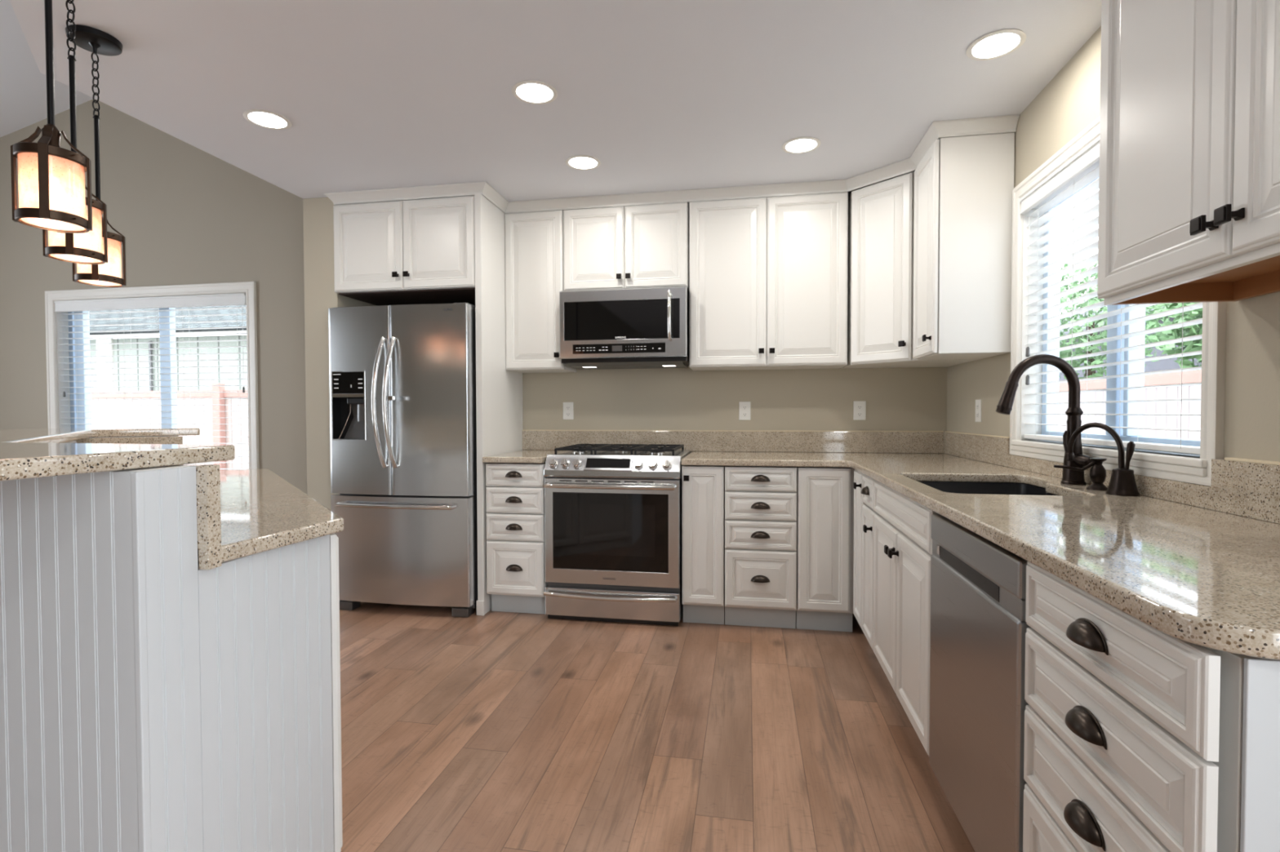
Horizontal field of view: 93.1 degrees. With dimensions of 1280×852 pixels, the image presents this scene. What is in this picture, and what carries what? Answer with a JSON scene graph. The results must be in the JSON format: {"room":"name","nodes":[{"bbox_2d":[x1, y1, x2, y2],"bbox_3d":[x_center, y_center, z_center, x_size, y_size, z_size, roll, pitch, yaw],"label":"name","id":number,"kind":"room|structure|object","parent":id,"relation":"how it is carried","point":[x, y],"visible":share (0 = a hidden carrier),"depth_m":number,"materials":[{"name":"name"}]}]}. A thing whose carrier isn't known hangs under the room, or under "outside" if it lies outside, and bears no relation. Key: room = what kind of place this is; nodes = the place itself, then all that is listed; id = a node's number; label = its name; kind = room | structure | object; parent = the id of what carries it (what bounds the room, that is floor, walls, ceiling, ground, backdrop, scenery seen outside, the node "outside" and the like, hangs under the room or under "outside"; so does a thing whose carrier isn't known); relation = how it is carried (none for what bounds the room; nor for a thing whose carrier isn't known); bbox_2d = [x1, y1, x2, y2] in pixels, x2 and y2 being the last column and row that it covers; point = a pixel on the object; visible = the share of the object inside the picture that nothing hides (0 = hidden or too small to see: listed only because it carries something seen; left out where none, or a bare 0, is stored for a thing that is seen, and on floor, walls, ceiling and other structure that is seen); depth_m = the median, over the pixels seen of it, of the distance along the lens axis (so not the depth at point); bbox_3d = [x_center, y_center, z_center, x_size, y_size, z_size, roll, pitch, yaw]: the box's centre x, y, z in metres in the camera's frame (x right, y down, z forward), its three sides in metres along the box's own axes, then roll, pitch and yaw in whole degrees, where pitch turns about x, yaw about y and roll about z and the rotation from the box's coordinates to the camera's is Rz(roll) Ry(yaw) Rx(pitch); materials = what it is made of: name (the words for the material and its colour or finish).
{"room":"kitchen","nodes":[
{"label":"kitchen","id":0,"kind":"room"},
{"bbox_2d":[0,0,93,137],"bbox_3d":[-4.131,-2.633,0.893,5.200,1.354,7.650,0,1,10],"label":"ceiling","id":1,"kind":"structure","parent":0,"point":[23,87],"depth_m":4.37,"materials":[{"name":"paint"}]},
{"bbox_2d":[302,197,377,600],"bbox_3d":[-1.879,-0.153,3.978,0.225,2.465,0.600,0,1,10],"label":"panel","id":2,"kind":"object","parent":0,"point":[320,295],"depth_m":3.68,"materials":[{"name":"beige paint"}]},
{"bbox_2d":[0,98,946,493],"bbox_3d":[-2.095,-1.229,4.368,8.000,4.600,0.140,0,1,10],"label":"wall","id":3,"kind":"structure","parent":0,"point":[184,214],"depth_m":4.42,"materials":[{"name":"beige paint"}]},
{"bbox_2d":[44,281,258,469],"bbox_3d":[-3.711,-0.179,4.668,1.871,1.751,0.160,0,1,10],"label":"window","id":4,"kind":"structure","parent":3,"relation":"in","point":[55,405],"depth_m":4.68,"materials":[{"name":"white paint"}]},
{"bbox_2d":[53,293,248,470],"bbox_3d":[-3.718,-0.181,4.630,1.703,1.586,0.079,0,1,10],"label":"window blind","id":5,"kind":"object","parent":4,"relation":"attached to","point":[222,300],"visible":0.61,"depth_m":4.60,"materials":[{"name":"white plastic"}]},
{"bbox_2d":[333,195,475,307],"bbox_3d":[-1.332,-1.059,3.817,0.897,0.529,0.664,0,1,10],"label":"upper cabinet","id":6,"kind":"object","parent":3,"relation":"attached to","point":[419,251],"visible":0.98,"depth_m":3.53,"materials":[{"name":"white paint"}]},
{"bbox_2d":[324,114,1019,213],"bbox_3d":[-0.049,-1.348,3.422,3.706,0.058,0.645,0,1,15],"label":"crown molding","id":7,"kind":"structure","parent":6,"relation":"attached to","point":[937,130],"depth_m":3.49,"materials":[{"name":"white paint"}]},
{"bbox_2d":[504,210,576,373],"bbox_3d":[-0.636,-0.839,3.871,0.376,0.975,0.334,0,1,10],"label":"upper cabinet","id":8,"kind":"object","parent":3,"relation":"attached to","point":[534,241],"visible":0.96,"depth_m":3.74,"materials":[{"name":"white paint"}]},
{"bbox_2d":[563,402,573,419],"bbox_3d":[-0.477,-0.100,4.031,0.072,0.116,0.008,0,1,10],"label":"wall outlet","id":9,"kind":"object","parent":3,"relation":"attached to","point":[568,407],"visible":1,"depth_m":4.03,"materials":[{"name":"white plastic"}]},
{"bbox_2d":[565,405,570,409],"bbox_3d":[-0.478,-0.122,4.027,0.032,0.028,0.002,0,1,10],"label":"receptacle","id":10,"kind":"object","parent":9,"relation":"attached to","point":[567,407],"depth_m":4.03,"materials":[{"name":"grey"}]},
{"bbox_2d":[565,412,570,416],"bbox_3d":[-0.478,-0.078,4.028,0.032,0.028,0.002,0,1,10],"label":"receptacle","id":11,"kind":"object","parent":9,"relation":"attached to","point":[567,414],"depth_m":4.03,"materials":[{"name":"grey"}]},
{"bbox_2d":[563,202,688,290],"bbox_3d":[-0.072,-1.075,3.765,0.763,0.500,0.334,0,1,10],"label":"upper cabinet","id":12,"kind":"object","parent":3,"relation":"attached to","point":[642,246],"visible":0.95,"depth_m":3.63,"materials":[{"name":"white paint"}]},
{"bbox_2d":[559,286,689,369],"bbox_3d":[-0.078,-0.590,3.716,0.762,0.449,0.446,0,1,10],"label":"microwave","id":13,"kind":"object","parent":12,"relation":"attached to","point":[628,328],"visible":0.98,"depth_m":3.56,"materials":[{"name":"silver metal"}]},
{"bbox_2d":[576,346,661,351],"bbox_3d":[-0.130,-0.456,3.557,0.509,0.022,0.001,0,1,10],"label":"print","id":14,"kind":"object","parent":13,"relation":"attached to","point":[578,348],"depth_m":3.56,"materials":[{"name":"white"}]},
{"bbox_2d":[522,430,943,453],"bbox_3d":[0.499,0.095,3.855,2.666,0.134,0.021,0,1,10],"label":"backsplash","id":15,"kind":"structure","parent":3,"relation":"attached to","point":[746,441],"depth_m":3.81,"materials":[{"name":"stone"}]},
{"bbox_2d":[738,401,750,420],"bbox_3d":[0.662,-0.095,3.829,0.072,0.116,0.008,0,1,10],"label":"wall outlet","id":16,"kind":"object","parent":3,"relation":"attached to","point":[744,406],"visible":1,"depth_m":3.83,"materials":[{"name":"white plastic"}]},
{"bbox_2d":[742,405,747,409],"bbox_3d":[0.661,-0.117,3.825,0.032,0.028,0.002,0,1,10],"label":"receptacle","id":17,"kind":"object","parent":16,"relation":"attached to","point":[744,407],"depth_m":3.82,"materials":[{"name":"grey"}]},
{"bbox_2d":[742,412,747,416],"bbox_3d":[0.661,-0.073,3.826,0.032,0.028,0.002,0,1,10],"label":"receptacle","id":18,"kind":"object","parent":16,"relation":"attached to","point":[744,414],"depth_m":3.83,"materials":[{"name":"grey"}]},
{"bbox_2d":[688,191,848,370],"bbox_3d":[0.754,-0.837,3.624,0.898,0.975,0.334,0,1,10],"label":"upper cabinet","id":19,"kind":"object","parent":3,"relation":"attached to","point":[768,276],"visible":1,"depth_m":3.49,"materials":[{"name":"white paint"}]},
{"bbox_2d":[853,400,866,420],"bbox_3d":[1.343,-0.094,3.708,0.072,0.116,0.008,0,1,10],"label":"wall outlet","id":20,"kind":"object","parent":3,"relation":"attached to","point":[859,406],"visible":1,"depth_m":3.71,"materials":[{"name":"white plastic"}]},
{"bbox_2d":[857,404,862,409],"bbox_3d":[1.343,-0.116,3.704,0.032,0.028,0.002,0,1,10],"label":"receptacle","id":21,"kind":"object","parent":20,"relation":"attached to","point":[859,406],"depth_m":3.70,"materials":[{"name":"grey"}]},
{"bbox_2d":[857,412,862,416],"bbox_3d":[1.343,-0.072,3.705,0.032,0.028,0.002,0,1,10],"label":"receptacle","id":22,"kind":"object","parent":20,"relation":"attached to","point":[859,414],"depth_m":3.70,"materials":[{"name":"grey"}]},
{"bbox_2d":[9,0,1101,213],"bbox_3d":[-0.623,-1.348,0.299,3.980,0.080,7.650,0,1,10],"label":"ceiling","id":23,"kind":"structure","parent":0,"point":[666,95],"depth_m":2.37,"materials":[{"name":"paint"}]},
{"bbox_2d":[10,0,92,233],"bbox_3d":[-1.417,-0.907,1.455,0.150,0.845,0.148,0,1,10],"label":"pendant light","id":24,"kind":"object","parent":23,"relation":"hanging from","point":[51,176],"visible":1,"depth_m":1.44,"materials":[{"name":"beige glass"}]},
{"bbox_2d":[41,124,61,147],"bbox_3d":[-1.417,-0.662,1.461,0.036,0.125,0.036,0,1,10],"label":"socket","id":25,"kind":"object","parent":24,"relation":"attached to","point":[49,131],"depth_m":1.45,"materials":[{"name":"brown metal"}]},
{"bbox_2d":[42,0,107,264],"bbox_3d":[-1.660,-0.913,1.775,0.150,0.845,0.148,0,1,10],"label":"pendant light","id":26,"kind":"object","parent":23,"relation":"hanging from","point":[85,248],"visible":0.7,"depth_m":1.77,"materials":[{"name":"beige glass"}]},
{"bbox_2d":[65,24,126,287],"bbox_3d":[-1.887,-0.920,2.108,0.150,0.845,0.148,0,1,10],"label":"pendant light","id":27,"kind":"object","parent":23,"relation":"hanging from","point":[95,41],"visible":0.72,"depth_m":2.10,"materials":[{"name":"beige glass"}]},
{"bbox_2d":[101,214,103,230],"bbox_3d":[-1.886,-0.675,2.113,0.036,0.125,0.036,0,1,10],"label":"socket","id":28,"kind":"object","parent":27,"relation":"attached to","point":[101,215],"depth_m":2.11,"materials":[{"name":"glass"}]},
{"bbox_2d":[243,109,291,129],"bbox_3d":[-1.646,-1.354,2.681,0.184,0.006,0.184,0,1,10],"label":"recessed light","id":29,"kind":"object","parent":23,"relation":"in","point":[264,118],"visible":1,"depth_m":2.68,"materials":[{"name":"white paint"}]},
{"bbox_2d":[511,80,557,104],"bbox_3d":[-0.427,-1.352,2.460,0.184,0.006,0.184,0,1,10],"label":"recessed light","id":30,"kind":"object","parent":23,"relation":"in","point":[530,91],"visible":1,"depth_m":2.45,"materials":[{"name":"white paint"}]},
{"bbox_2d":[564,155,600,169],"bbox_3d":[-0.296,-1.367,3.150,0.184,0.006,0.184,0,1,10],"label":"recessed light","id":31,"kind":"object","parent":23,"relation":"in","point":[576,162],"visible":1,"depth_m":3.14,"materials":[{"name":"white paint"}]},
{"bbox_2d":[782,136,820,153],"bbox_3d":[0.784,-1.366,2.952,0.184,0.006,0.184,0,1,10],"label":"recessed light","id":32,"kind":"object","parent":23,"relation":"in","point":[802,144],"visible":1,"depth_m":2.94,"materials":[{"name":"white paint"}]},
{"bbox_2d":[966,28,1026,60],"bbox_3d":[1.261,-1.349,2.150,0.184,0.006,0.184,0,1,10],"label":"recessed light","id":33,"kind":"object","parent":23,"relation":"in","point":[998,43],"visible":1,"depth_m":2.14,"materials":[{"name":"white paint"}]},
{"bbox_2d":[339,602,974,851],"bbox_3d":[-2.645,1.203,0.716,8.200,0.100,7.650,0,1,10],"label":"floor","id":34,"kind":"structure","parent":0,"point":[493,731],"depth_m":2.15,"materials":[{"name":"brown wood"}]},
{"bbox_2d":[0,435,342,851],"bbox_3d":[-1.467,0.593,1.784,0.895,1.068,2.010,-1,2,-35],"label":"base cabinet","id":35,"kind":"object","parent":34,"relation":"on","point":[152,700],"visible":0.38,"depth_m":1.05,"materials":[{"name":"white paint"}]},
{"bbox_2d":[0,426,235,480],"bbox_3d":[-1.732,0.044,1.715,0.847,0.030,2.465,-1,2,-38],"label":"raised bar","id":36,"kind":"object","parent":35,"relation":"on","point":[24,453],"visible":1,"depth_m":1.09,"materials":[{"name":"stone"}]},
{"bbox_2d":[63,435,221,569],"bbox_3d":[-1.555,0.156,1.695,0.498,0.190,1.885,-1,2,-39],"label":"granite riser","id":37,"kind":"object","parent":35,"relation":"attached to","point":[207,476],"visible":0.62,"depth_m":1.11,"materials":[{"name":"beige stone"}]},
{"bbox_2d":[197,468,343,563],"bbox_3d":[-1.431,0.228,1.802,0.733,0.032,1.844,-1,2,-37],"label":"countertop","id":38,"kind":"structure","parent":35,"relation":"on","point":[261,511],"depth_m":1.49,"materials":[{"name":"stone"}]},
{"bbox_2d":[328,302,477,617],"bbox_3d":[-1.339,0.190,3.765,0.868,1.785,0.796,0,1,10],"label":"refrigerator","id":39,"kind":"object","parent":34,"relation":"on","point":[402,378],"visible":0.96,"depth_m":3.44,"materials":[{"name":"grey metal"}]},
{"bbox_2d":[333,373,362,388],"bbox_3d":[-1.693,-0.260,3.513,0.188,0.084,0.001,0,1,10],"label":"print","id":40,"kind":"object","parent":39,"relation":"attached to","point":[340,380],"depth_m":3.51,"materials":[{"name":"white"}]},
{"bbox_2d":[474,193,523,615],"bbox_3d":[-0.864,-0.121,3.769,0.046,2.405,0.647,0,1,10],"label":"panel","id":41,"kind":"object","parent":34,"relation":"on","point":[499,390],"visible":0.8,"depth_m":3.55,"materials":[{"name":"white paint"}]},
{"bbox_2d":[485,462,547,614],"bbox_3d":[-0.662,0.646,3.741,0.348,0.872,0.657,0,1,10],"label":"base cabinet","id":42,"kind":"object","parent":34,"relation":"on","point":[516,583],"visible":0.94,"depth_m":3.45,"materials":[{"name":"white paint"}]},
{"bbox_2d":[482,449,565,463],"bbox_3d":[-0.666,0.185,3.740,0.354,0.034,0.649,0,1,10],"label":"countertop","id":43,"kind":"structure","parent":42,"relation":"on","point":[529,456],"depth_m":3.45,"materials":[{"name":"stone"}]},
{"bbox_2d":[542,444,690,626],"bbox_3d":[-0.111,0.602,3.605,0.762,0.956,0.700,0,1,10],"label":"gas range","id":44,"kind":"object","parent":34,"relation":"on","point":[613,517],"visible":0.99,"depth_m":3.33,"materials":[{"name":"grey metal"}]},
{"bbox_2d":[551,449,690,460],"bbox_3d":[-0.101,0.170,3.658,0.762,0.025,0.573,0,1,10],"label":"cooktop","id":45,"kind":"object","parent":44,"relation":"in","point":[678,455],"depth_m":3.41,"materials":[{"name":"silver metal"}]},
{"bbox_2d":[681,465,724,624],"bbox_3d":[0.388,0.648,3.551,0.226,0.872,0.664,0,1,10],"label":"base cabinet","id":46,"kind":"object","parent":34,"relation":"on","point":[703,486],"visible":0.91,"depth_m":3.26,"materials":[{"name":"white paint"}]},
{"bbox_2d":[724,466,796,628],"bbox_3d":[0.689,0.648,3.501,0.376,0.872,0.657,0,1,10],"label":"base cabinet","id":47,"kind":"object","parent":34,"relation":"on","point":[761,501],"visible":0.99,"depth_m":3.21,"materials":[{"name":"white paint"}]},
{"bbox_2d":[795,466,854,631],"bbox_3d":[1.022,0.648,3.456,0.288,0.872,0.630,0,1,10],"label":"base cabinet","id":48,"kind":"object","parent":34,"relation":"on","point":[824,495],"visible":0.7,"depth_m":3.15,"materials":[{"name":"white paint"}]},
{"bbox_2d":[853,469,865,627],"bbox_3d":[1.360,0.659,2.946,0.654,0.872,0.241,0,1,10],"label":"base cabinet","id":49,"kind":"object","parent":34,"relation":"on","point":[858,476],"visible":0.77,"depth_m":2.97,"materials":[{"name":"white paint"}]},
{"bbox_2d":[861,474,878,650],"bbox_3d":[1.315,0.664,2.692,0.654,0.872,0.267,0,1,10],"label":"base cabinet","id":50,"kind":"object","parent":34,"relation":"on","point":[868,513],"visible":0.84,"depth_m":2.71,"materials":[{"name":"white paint"}]},
{"bbox_2d":[873,480,1056,755],"bbox_3d":[1.220,0.676,2.155,0.654,0.872,0.816,0,1,10],"label":"base cabinet","id":51,"kind":"object","parent":34,"relation":"on","point":[903,541],"visible":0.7,"depth_m":2.10,"materials":[{"name":"white paint"}]},
{"bbox_2d":[681,451,1279,660],"bbox_3d":[0.812,0.214,2.237,1.517,0.034,3.093,0,1,10],"label":"countertop","id":52,"kind":"structure","parent":51,"relation":"on","point":[1197,575],"depth_m":1.18,"materials":[{"name":"stone"}]},
{"bbox_2d":[919,481,1054,495],"bbox_3d":[1.227,0.324,2.130,0.495,0.178,0.668,0,1,10],"label":"sink","id":53,"kind":"object","parent":52,"relation":"in","point":[988,488],"visible":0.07,"depth_m":2.42,"materials":[{"name":"black metal"}]},
{"bbox_2d":[995,354,1093,484],"bbox_3d":[1.381,-0.024,2.087,0.295,0.446,0.112,0,1,10],"label":"kitchen faucet","id":54,"kind":"object","parent":52,"relation":"on","point":[1069,477],"visible":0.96,"depth_m":2.07,"materials":[{"name":"brown metal"}]},
{"bbox_2d":[1053,457,1107,490],"bbox_3d":[1.424,0.151,1.954,0.144,0.102,0.060,1,1,28],"label":"soap dispenser","id":55,"kind":"object","parent":52,"relation":"on","point":[1097,472],"visible":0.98,"depth_m":1.92,"materials":[{"name":"brown metal"}]},
{"bbox_2d":[1065,422,1139,496],"bbox_3d":[1.438,0.096,1.881,0.080,0.215,0.220,0,1,-4],"label":"filtered water faucet","id":56,"kind":"object","parent":52,"relation":"on","point":[1122,481],"visible":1,"depth_m":1.81,"materials":[{"name":"brown metal"}]},
{"bbox_2d":[928,513,1031,851],"bbox_3d":[1.110,0.694,1.449,0.620,0.863,0.590,0,1,10],"label":"dishwasher","id":57,"kind":"object","parent":34,"relation":"on","point":[979,626],"visible":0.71,"depth_m":1.41,"materials":[{"name":"grey metal"}]},
{"bbox_2d":[1022,561,1279,851],"bbox_3d":[1.010,0.703,0.907,0.663,0.874,0.485,0,1,10],"label":"base cabinet","id":58,"kind":"object","parent":34,"relation":"on","point":[1133,729],"depth_m":0.85,"materials":[{"name":"white paint"}]},
{"bbox_2d":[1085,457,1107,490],"bbox_3d":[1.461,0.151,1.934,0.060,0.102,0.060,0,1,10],"label":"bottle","id":59,"kind":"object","parent":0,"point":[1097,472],"depth_m":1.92,"materials":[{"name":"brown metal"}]},
{"bbox_2d":[946,26,1279,462],"bbox_3d":[1.260,-0.073,-0.011,0.140,2.465,7.640,0,1,10],"label":"wall","id":60,"kind":"structure","parent":0,"point":[1070,102],"depth_m":2.13,"materials":[{"name":"beige paint"}]},
{"bbox_2d":[840,172,980,368],"bbox_3d":[1.482,-0.833,3.389,0.607,0.975,0.549,0,1,10],"label":"upper cabinet","id":61,"kind":"object","parent":60,"relation":"attached to","point":[881,215],"visible":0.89,"depth_m":3.27,"materials":[{"name":"white paint"}]},
{"bbox_2d":[912,132,1014,359],"bbox_3d":[1.519,-0.823,2.918,0.366,0.975,0.363,0,1,10],"label":"upper cabinet","id":62,"kind":"object","parent":60,"relation":"attached to","point":[964,185],"visible":0.98,"depth_m":2.74,"materials":[{"name":"white paint"}]},
{"bbox_2d":[975,399,981,422],"bbox_3d":[1.741,-0.078,3.121,0.008,0.116,0.072,0,1,10],"label":"wall outlet","id":63,"kind":"object","parent":60,"relation":"attached to","point":[978,402],"visible":1,"depth_m":3.11,"materials":[{"name":"white plastic"}]},
{"bbox_2d":[943,431,1279,524],"bbox_3d":[1.553,0.131,2.105,0.021,0.134,3.095,0,1,10],"label":"backsplash","id":64,"kind":"structure","parent":60,"relation":"attached to","point":[1245,487],"depth_m":1.55,"materials":[{"name":"stone"}]},
{"bbox_2d":[1009,116,1226,486],"bbox_3d":[1.619,-0.448,2.090,0.168,1.174,1.209,0,1,10],"label":"window","id":65,"kind":"structure","parent":60,"relation":"in","point":[1180,467],"depth_m":2.11,"materials":[{"name":"white paint"}]},
{"bbox_2d":[1019,136,1202,454],"bbox_3d":[1.585,-0.453,2.096,0.079,1.037,1.073,0,1,10],"label":"window blind","id":66,"kind":"object","parent":65,"relation":"attached to","point":[1061,184],"visible":0.55,"depth_m":2.23,"materials":[{"name":"white plastic"}]},
{"bbox_2d":[1097,0,1279,305],"bbox_3d":[1.204,-0.782,1.071,0.343,0.975,0.860,0,1,10],"label":"upper cabinet","id":67,"kind":"object","parent":60,"relation":"attached to","point":[1189,172],"visible":1,"depth_m":1.23,"materials":[{"name":"white paint"}]},
{"label":"outside","id":68,"kind":"structure","parent":0,"visible":0},
{"bbox_3d":[-2.125,1.274,9.945,34.000,0.050,29.000,0,1,10],"label":"ground","id":69,"kind":"structure","parent":68,"visible":0},
{"bbox_2d":[88,305,247,391],"bbox_3d":[-9.885,-1.546,14.841,13.600,5.410,5.057,0,1,10],"label":"house","id":70,"kind":"structure","parent":69,"relation":"on","point":[220,344],"depth_m":12.76,"materials":[{"name":"white"}]},
{"bbox_2d":[90,382,248,471],"bbox_3d":[-6.997,0.368,8.235,9.000,1.860,0.150,0,1,10],"label":"fence","id":71,"kind":"object","parent":69,"relation":"on","point":[104,405],"visible":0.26,"depth_m":8.04,"materials":[{"name":"white wood"}]},
{"bbox_2d":[1058,255,1181,381],"bbox_3d":[7.062,-0.721,9.480,2.299,3.921,2.256,0,1,10],"label":"tree","id":72,"kind":"object","parent":69,"relation":"on","point":[1096,360],"visible":0.25,"depth_m":9.15,"materials":[{"name":"green plant"}]},
{"bbox_2d":[1058,369,1201,439],"bbox_3d":[4.661,0.438,5.167,0.090,1.800,12.000,0,1,10],"label":"fence","id":73,"kind":"object","parent":69,"relation":"on","point":[1193,376],"visible":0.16,"depth_m":5.48,"materials":[{"name":"white wood"}]},
{"bbox_2d":[1058,298,1201,383],"bbox_3d":[12.484,-1.284,12.122,5.000,4.900,12.100,0,1,10],"label":"house","id":74,"kind":"structure","parent":69,"relation":"on","point":[1163,364],"depth_m":12.39,"materials":[{"name":"white"}]},
{"bbox_2d":[1148,302,1202,370],"bbox_3d":[5.824,-0.154,5.978,1.277,2.948,1.272,0,1,10],"label":"tree","id":75,"kind":"object","parent":69,"relation":"on","point":[1194,330],"visible":0.12,"depth_m":6.09,"materials":[{"name":"green plant"}]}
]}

